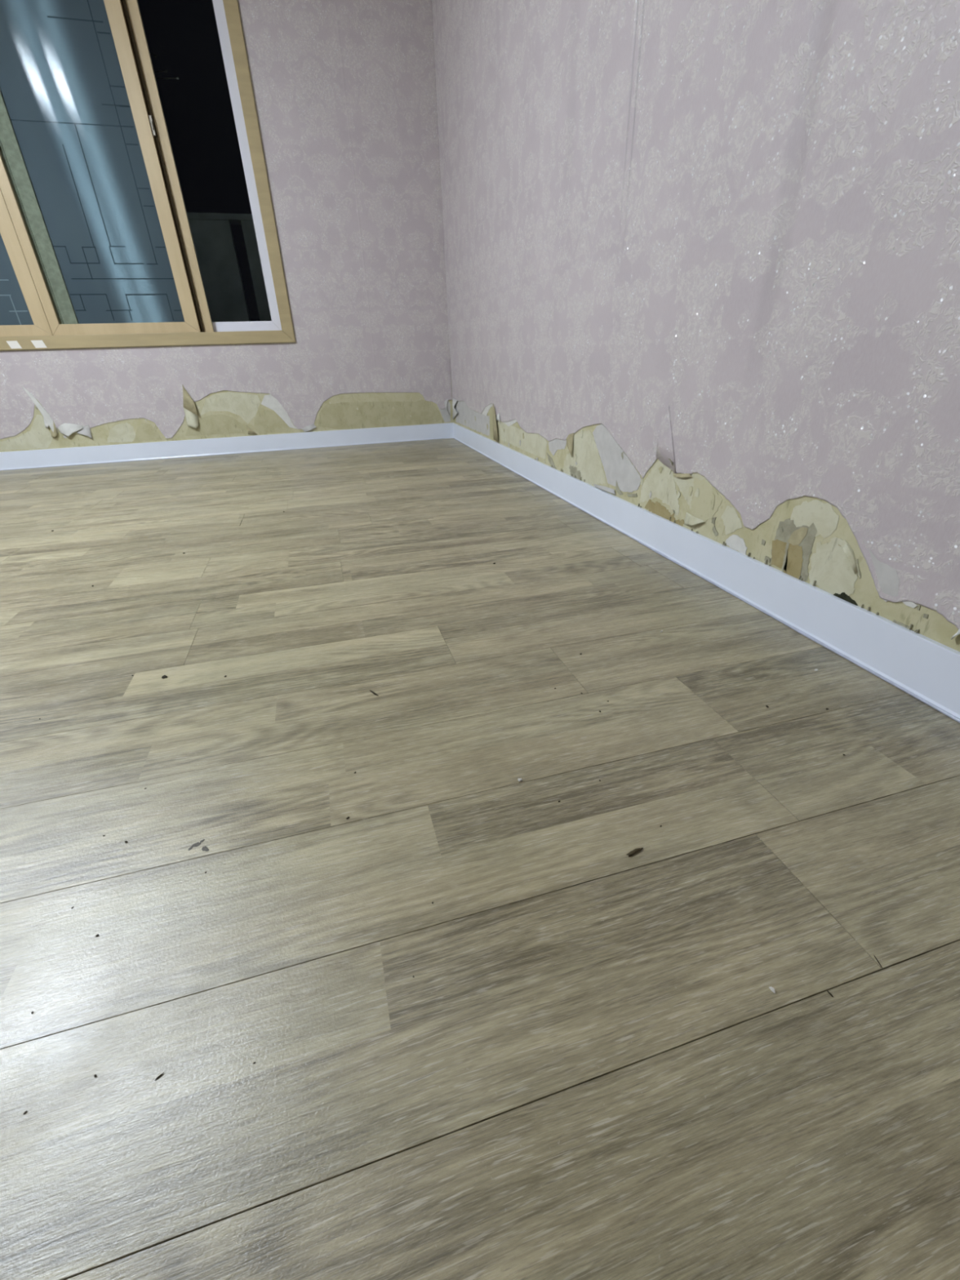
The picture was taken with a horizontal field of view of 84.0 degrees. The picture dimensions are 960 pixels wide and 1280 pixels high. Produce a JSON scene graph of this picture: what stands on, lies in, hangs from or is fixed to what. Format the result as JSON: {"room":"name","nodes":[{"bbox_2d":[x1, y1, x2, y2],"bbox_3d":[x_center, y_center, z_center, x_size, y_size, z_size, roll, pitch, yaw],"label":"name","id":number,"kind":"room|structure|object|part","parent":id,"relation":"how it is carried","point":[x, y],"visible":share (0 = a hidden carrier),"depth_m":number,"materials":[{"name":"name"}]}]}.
{"room":"damaged room","nodes":[
{"label":"damaged room","id":0,"kind":"room"},
{"bbox_2d":[0,0,453,452],"bbox_3d":[-1.863,-2.386,3.017,3.790,2.660,0.241,-9,29,-13],"label":"wall","id":1,"kind":"structure","parent":0,"point":[344,91],"depth_m":3.22,"materials":[{"name":"paper"}]},
{"bbox_2d":[0,0,296,351],"bbox_3d":[-2.208,-2.550,2.790,2.063,1.793,0.187,-9,29,-13],"label":"window","id":2,"kind":"structure","parent":1,"relation":"in","point":[97,249],"depth_m":2.89,"materials":[{"name":"beige plastic"}]},
{"bbox_3d":[-2.771,-2.450,2.652,0.644,1.549,0.004,-9,29,-13],"label":"frosted pane","id":3,"kind":"part","parent":2,"relation":"part of","materials":[{"name":"blue glass"}]},
{"bbox_3d":[-2.044,-2.569,2.825,0.676,1.549,0.004,-9,29,-13],"label":"frosted pane","id":4,"kind":"part","parent":2,"relation":"part of","materials":[{"name":"blue glass"}]},
{"bbox_2d":[150,52,178,79],"bbox_3d":[-1.719,-3.041,2.834,0.201,0.118,0.013,-9,29,-13],"label":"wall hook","id":5,"kind":"object","parent":2,"relation":"attached to","point":[154,55],"visible":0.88,"depth_m":2.85,"materials":[{"name":"metal"}]},
{"bbox_3d":[-1.683,-3.014,2.860,0.112,0.011,0.004,-9,29,-13],"label":"rod","id":6,"kind":"part","parent":5,"relation":"part of","materials":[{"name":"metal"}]},
{"bbox_2d":[0,422,453,471],"bbox_3d":[-1.803,-1.268,3.507,3.340,0.104,0.015,-9,29,-13],"label":"baseboard","id":7,"kind":"structure","parent":1,"relation":"attached to","point":[56,457],"depth_m":3.52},
{"bbox_2d":[0,438,959,1279],"bbox_3d":[-1.107,-0.070,1.433,3.550,0.060,5.200,-9,29,-13],"label":"floor","id":8,"kind":"structure","parent":0,"point":[588,1065],"depth_m":0.62,"materials":[{"name":"beige laminate"}]},
{"bbox_2d":[187,839,208,851],"bbox_3d":[-0.368,0.272,0.696,0.022,0.001,0.025,-23,35,-34],"label":"smear","id":9,"kind":"object","parent":8,"relation":"on","point":[197,844],"visible":1,"depth_m":0.70,"materials":[{"name":"grey"}]},
{"bbox_2d":[626,847,643,856],"bbox_3d":[0.194,0.266,0.670,0.027,0.004,0.004,-17,32,-25],"label":"wood sliver","id":10,"kind":"object","parent":8,"relation":"on","point":[636,850],"visible":1,"depth_m":0.67,"materials":[{"name":"brown wood"}]},
{"bbox_2d":[768,986,775,993],"bbox_3d":[0.287,0.343,0.523,0.003,0.003,0.007,-23,35,-34],"label":"crumb","id":11,"kind":"object","parent":8,"relation":"on","point":[771,988],"visible":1,"depth_m":0.52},
{"bbox_2d":[431,0,959,651],"bbox_3d":[0.589,-1.446,1.138,0.236,2.660,5.247,-9,29,-13],"label":"wall","id":12,"kind":"structure","parent":0,"point":[702,257],"depth_m":1.21,"materials":[{"name":"paper"}]},
{"bbox_2d":[452,422,959,723],"bbox_3d":[0.492,-0.403,1.777,0.018,0.105,5.000,-9,29,-13],"label":"baseboard","id":13,"kind":"structure","parent":12,"relation":"attached to","point":[923,668],"depth_m":1.20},
{"label":"outside","id":14,"kind":"structure","parent":0,"visible":0},
{"bbox_2d":[186,212,271,322],"bbox_3d":[-1.938,-2.154,4.249,4.200,1.960,0.150,-9,29,-13],"label":"wall","id":15,"kind":"structure","parent":14,"point":[212,236],"depth_m":3.90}
]}

